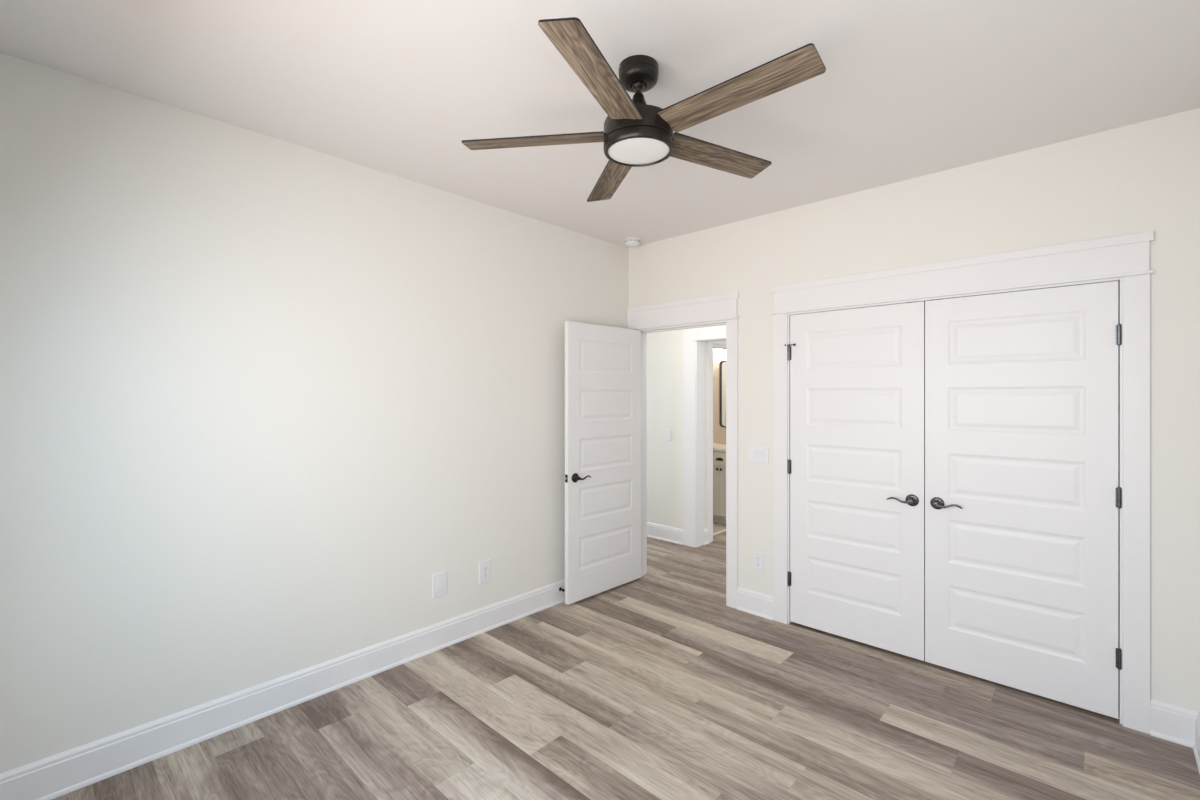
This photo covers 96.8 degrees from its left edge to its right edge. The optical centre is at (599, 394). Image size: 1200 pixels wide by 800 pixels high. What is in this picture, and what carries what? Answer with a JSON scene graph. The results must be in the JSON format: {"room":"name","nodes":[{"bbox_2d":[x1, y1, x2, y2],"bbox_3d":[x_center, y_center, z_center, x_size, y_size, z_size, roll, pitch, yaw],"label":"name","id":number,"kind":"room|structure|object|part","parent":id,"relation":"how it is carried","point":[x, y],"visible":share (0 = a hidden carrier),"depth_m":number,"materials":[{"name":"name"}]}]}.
{"room":"empty bedroom","nodes":[
{"label":"empty bedroom","id":0,"kind":"room"},
{"bbox_2d":[0,52,628,773],"bbox_3d":[-1.111,0.141,3.116,0.120,2.743,3.820,0,0,43],"label":"wall","id":1,"kind":"structure","parent":0,"point":[258,391],"depth_m":2.43,"materials":[{"name":"white paint"}]},
{"bbox_2d":[0,579,564,799],"bbox_3d":[-1.017,1.436,3.110,0.024,0.152,3.700,0,0,43],"label":"baseboard","id":2,"kind":"structure","parent":1,"relation":"attached to","point":[49,778],"depth_m":2.44,"materials":[{"name":"white paint"}]},
{"bbox_2d":[433,571,446,597],"bbox_3d":[-0.957,1.135,3.186,0.009,0.142,0.092,0,0,43],"label":"wall plate","id":3,"kind":"object","parent":1,"relation":"attached to","point":[439,579],"visible":1,"depth_m":3.18,"materials":[{"name":"white plastic"}]},
{"bbox_2d":[479,559,490,583],"bbox_3d":[-0.737,1.135,3.421,0.009,0.142,0.088,0,0,43],"label":"outlet","id":4,"kind":"object","parent":1,"relation":"attached to","point":[484,566],"visible":1,"depth_m":3.41,"materials":[{"name":"white plastic"}]},
{"bbox_2d":[0,0,1199,247],"bbox_3d":[0.485,-1.291,3.929,5.896,0.120,7.250,0,0,43],"label":"ceiling","id":5,"kind":"structure","parent":0,"point":[907,89],"depth_m":2.07,"materials":[{"name":"white paint"}]},
{"bbox_2d":[624,238,640,246],"bbox_3d":[0.258,-1.207,4.231,0.132,0.048,0.132,0,0,43],"label":"smoke detector","id":6,"kind":"object","parent":5,"relation":"attached to","point":[630,242],"visible":1,"depth_m":4.19,"materials":[{"name":"white plastic"}]},
{"bbox_2d":[462,17,825,201],"bbox_3d":[0.179,-1.070,1.978,1.247,0.322,1.294,0,0,43],"label":"ceiling fan","id":7,"kind":"object","parent":5,"relation":"hanging from","point":[636,133],"visible":1,"depth_m":1.88,"materials":[{"name":"brown wood"}]},
{"bbox_3d":[-0.250,-0.969,2.034,0.536,0.006,0.124,-1,12,5],"label":"blade","id":8,"kind":"part","parent":7,"relation":"part of","materials":[{"name":"brown wood"}]},
{"bbox_3d":[-0.009,-0.978,1.636,0.124,0.006,0.536,13,5,22],"label":"blade","id":9,"kind":"part","parent":7,"relation":"part of","materials":[{"name":"brown wood"}]},
{"bbox_3d":[0.054,-0.972,2.387,0.124,0.006,0.536,-12,2,-13],"label":"blade","id":10,"kind":"part","parent":7,"relation":"part of","materials":[{"name":"brown wood"}]},
{"bbox_2d":[608,138,668,163],"bbox_3d":[0.144,-0.916,2.001,0.228,0.008,0.228,0,0,43],"label":"diffuser","id":11,"kind":"object","parent":7,"relation":"attached to","point":[620,150],"depth_m":1.99,"materials":[{"name":"white glass"}]},
{"bbox_3d":[0.483,-0.984,2.207,0.536,0.006,0.124,-1,-11,-31],"label":"blade","id":12,"kind":"part","parent":7,"relation":"part of","materials":[{"name":"brown wood"}]},
{"bbox_3d":[0.445,-0.987,1.743,0.536,0.006,0.124,-2,-13,41],"label":"blade","id":13,"kind":"part","parent":7,"relation":"part of","materials":[{"name":"brown wood"}]},
{"bbox_2d":[52,531,1199,799],"bbox_3d":[0.433,1.512,3.944,5.400,0.001,6.900,0,0,43],"label":"floor","id":14,"kind":"structure","parent":0,"point":[721,701],"depth_m":2.42,"materials":[{"name":"plastic"}]},
{"bbox_2d":[647,329,682,528],"bbox_3d":[0.675,0.141,5.636,3.440,2.743,0.120,0,0,43],"label":"wall","id":15,"kind":"structure","parent":0,"point":[664,348],"depth_m":5.55,"materials":[{"name":"white paint"}]},
{"bbox_2d":[647,522,682,544],"bbox_3d":[0.107,1.436,6.069,2.018,0.152,0.024,0,0,43],"label":"baseboard","id":16,"kind":"structure","parent":15,"relation":"attached to","point":[657,531],"depth_m":5.53,"materials":[{"name":"white paint"}]},
{"bbox_2d":[666,429,671,440],"bbox_3d":[0.708,0.412,5.517,0.074,0.118,0.008,0,0,43],"label":"light switch","id":17,"kind":"object","parent":15,"relation":"attached to","point":[668,431],"visible":1,"depth_m":5.51,"materials":[{"name":"white plastic"}]},
{"bbox_2d":[683,325,725,547],"bbox_3d":[1.363,0.392,4.984,1.305,2.240,0.146,0,0,43],"label":"door frame","id":18,"kind":"structure","parent":15,"relation":"attached to","point":[694,339],"depth_m":5.32,"materials":[{"name":"white paint"}]},
{"bbox_2d":[704,342,723,528],"bbox_3d":[1.676,0.141,6.144,0.105,2.743,1.990,0,0,43],"label":"wall","id":19,"kind":"structure","parent":0,"point":[705,343],"depth_m":5.42,"materials":[{"name":"white paint"}]},
{"bbox_2d":[704,528,708,544],"bbox_3d":[1.072,1.436,5.405,0.024,0.152,0.085,0,0,43],"label":"baseboard","id":20,"kind":"structure","parent":19,"relation":"attached to","point":[706,529],"depth_m":5.40,"materials":[{"name":"white paint"}]},
{"bbox_2d":[706,340,725,542],"bbox_3d":[1.327,0.412,5.768,0.140,2.200,0.815,0,0,43],"label":"door frame","id":21,"kind":"structure","parent":19,"relation":"attached to","point":[710,345],"depth_m":5.46,"materials":[{"name":"white paint"}]},
{"bbox_2d":[713,348,725,443],"bbox_3d":[1.180,0.141,7.191,2.050,2.743,0.120,0,0,43],"label":"wall","id":22,"kind":"structure","parent":0,"point":[719,433],"depth_m":6.82,"materials":[{"name":"beige paint"}]},
{"bbox_2d":[716,349,723,356],"bbox_3d":[1.642,-0.560,6.579,0.444,0.155,0.142,0,0,43],"label":"vanity light","id":23,"kind":"object","parent":22,"relation":"attached to","point":[719,352],"visible":0.23,"depth_m":6.64,"materials":[{"name":"white glass"}]},
{"bbox_2d":[719,361,725,426],"bbox_3d":[1.680,-0.013,6.620,0.429,0.840,0.030,0,0,43],"label":"wall mirror","id":24,"kind":"object","parent":22,"relation":"attached to","point":[722,366],"visible":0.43,"depth_m":6.75,"materials":[{"name":"black mirror"}]},
{"bbox_2d":[721,362,725,425],"bbox_3d":[1.686,-0.013,6.625,0.401,0.812,0.010,0,0,43],"label":"mirror glass","id":25,"kind":"object","parent":24,"relation":"attached to","point":[723,364],"depth_m":6.74,"materials":[{"name":"white"}]},
{"bbox_2d":[713,522,725,532],"bbox_3d":[0.671,1.512,6.654,2.040,0.007,1.360,0,0,43],"label":"floor","id":26,"kind":"structure","parent":0,"point":[717,527],"depth_m":6.06,"materials":[{"name":"grey tile"}]},
{"bbox_2d":[713,451,725,523],"bbox_3d":[1.191,1.081,6.695,1.344,0.862,0.578,0,0,43],"label":"vanity cabinet","id":27,"kind":"object","parent":26,"relation":"on","point":[719,457],"visible":0.25,"depth_m":6.17,"materials":[{"name":"beige paint"}]},
{"bbox_3d":[1.332,1.115,6.220,0.161,0.565,0.018,0,0,43],"label":"door","id":28,"kind":"part","parent":27,"relation":"part of","materials":[{"name":"beige paint"}]},
{"bbox_2d":[713,443,725,451],"bbox_3d":[1.198,0.633,6.707,1.357,0.033,0.558,0,0,43],"label":"countertop","id":29,"kind":"structure","parent":27,"relation":"on","point":[716,446],"depth_m":6.26,"materials":[{"name":"beige stone"}]},
{"bbox_3d":[1.390,0.741,6.166,0.319,0.153,0.018,0,0,43],"label":"drawer","id":30,"kind":"part","parent":27,"relation":"part of","materials":[{"name":"beige paint"}]},
{"bbox_3d":[1.450,1.115,6.110,0.154,0.565,0.018,0,0,43],"label":"door","id":31,"kind":"part","parent":27,"relation":"part of","materials":[{"name":"beige paint"}]},
{"bbox_2d":[629,108,1199,711],"bbox_3d":[1.403,0.141,3.461,3.316,2.743,0.120,0,0,43],"label":"wall","id":32,"kind":"structure","parent":0,"point":[1144,176],"depth_m":2.66,"materials":[{"name":"white paint"}]},
{"bbox_2d":[565,321,640,604],"bbox_3d":[0.045,0.483,4.091,0.139,2.020,0.828,0,0,45],"label":"door","id":33,"kind":"structure","parent":32,"relation":"in","point":[603,363],"depth_m":4.03,"materials":[{"name":"white paint"}]},
{"bbox_3d":[-0.168,0.596,3.826,0.034,0.067,0.067,0,0,45],"label":"handle","id":34,"kind":"part","parent":33,"relation":"part of","materials":[{"name":"brown metal"}]},
{"bbox_3d":[-0.114,0.598,3.848,0.024,0.028,0.138,0,0,45],"label":"lever","id":35,"kind":"part","parent":33,"relation":"part of","materials":[{"name":"brown metal"}]},
{"bbox_2d":[627,291,738,608],"bbox_3d":[0.649,0.391,4.167,1.035,2.242,0.180,0,0,43],"label":"door frame","id":36,"kind":"structure","parent":32,"relation":"attached to","point":[719,309],"depth_m":3.88,"materials":[{"name":"white paint"}]},
{"bbox_2d":[737,587,772,619],"bbox_3d":[1.069,1.436,3.675,0.266,0.152,0.024,0,0,43],"label":"baseboard","id":37,"kind":"structure","parent":32,"relation":"attached to","point":[752,602],"depth_m":3.67,"materials":[{"name":"white paint"}]},
{"bbox_2d":[748,446,768,463],"bbox_3d":[1.087,0.412,3.665,0.150,0.118,0.012,0,0,43],"label":"light switch","id":38,"kind":"object","parent":32,"relation":"attached to","point":[756,454],"visible":1,"depth_m":3.66,"materials":[{"name":"white plastic"}]},
{"bbox_2d":[753,551,763,571],"bbox_3d":[1.088,1.146,3.666,0.078,0.125,0.009,0,0,43],"label":"outlet","id":39,"kind":"object","parent":32,"relation":"attached to","point":[758,558],"visible":1,"depth_m":3.66,"materials":[{"name":"white plastic"}]},
{"bbox_2d":[785,301,924,660],"bbox_3d":[1.519,0.479,3.258,0.803,2.029,0.087,0,0,43],"label":"door","id":40,"kind":"structure","parent":32,"relation":"in","point":[856,463],"depth_m":3.22,"materials":[{"name":"white paint"}]},
{"bbox_3d":[1.708,0.600,3.036,0.138,0.028,0.024,0,0,43],"label":"lever","id":41,"kind":"part","parent":40,"relation":"part of","materials":[{"name":"grey metal"}]},
{"bbox_3d":[1.764,0.598,3.017,0.067,0.067,0.034,0,0,43],"label":"handle","id":42,"kind":"part","parent":40,"relation":"part of","materials":[{"name":"grey metal"}]},
{"bbox_2d":[771,231,1153,733],"bbox_3d":[1.851,0.391,3.022,1.784,2.242,0.154,0,0,43],"label":"door frame","id":43,"kind":"structure","parent":32,"relation":"attached to","point":[1124,259],"depth_m":2.50,"materials":[{"name":"white paint"}]},
{"bbox_2d":[925,281,1121,718],"bbox_3d":[2.104,0.479,2.709,0.792,2.029,0.087,0,0,43],"label":"door","id":44,"kind":"structure","parent":32,"relation":"in","point":[1023,496],"depth_m":2.69,"materials":[{"name":"white paint"}]},
{"bbox_3d":[1.853,0.598,2.932,0.067,0.067,0.034,0,0,43],"label":"handle","id":45,"kind":"part","parent":44,"relation":"part of","materials":[{"name":"grey metal"}]},
{"bbox_3d":[1.877,0.600,2.878,0.138,0.028,0.024,0,0,43],"label":"lever","id":46,"kind":"part","parent":44,"relation":"part of","materials":[{"name":"grey metal"}]},
{"bbox_2d":[1150,699,1199,747],"bbox_3d":[2.508,1.436,2.325,0.150,0.152,0.024,0,0,43],"label":"baseboard","id":47,"kind":"structure","parent":32,"relation":"attached to","point":[1169,722],"depth_m":2.33,"materials":[{"name":"white paint"}]},
{"bbox_3d":[1.350,0.141,0.892,0.120,2.743,3.940,0,0,43],"label":"wall","id":48,"kind":"structure","parent":0,"visible":0},
{"bbox_2d":[1193,713,1199,773],"bbox_3d":[1.297,1.436,0.941,0.024,0.152,3.700,0,0,43],"label":"baseboard","id":49,"kind":"structure","parent":48,"relation":"attached to","point":[1196,747],"depth_m":2.23,"materials":[{"name":"white paint"}]}
]}

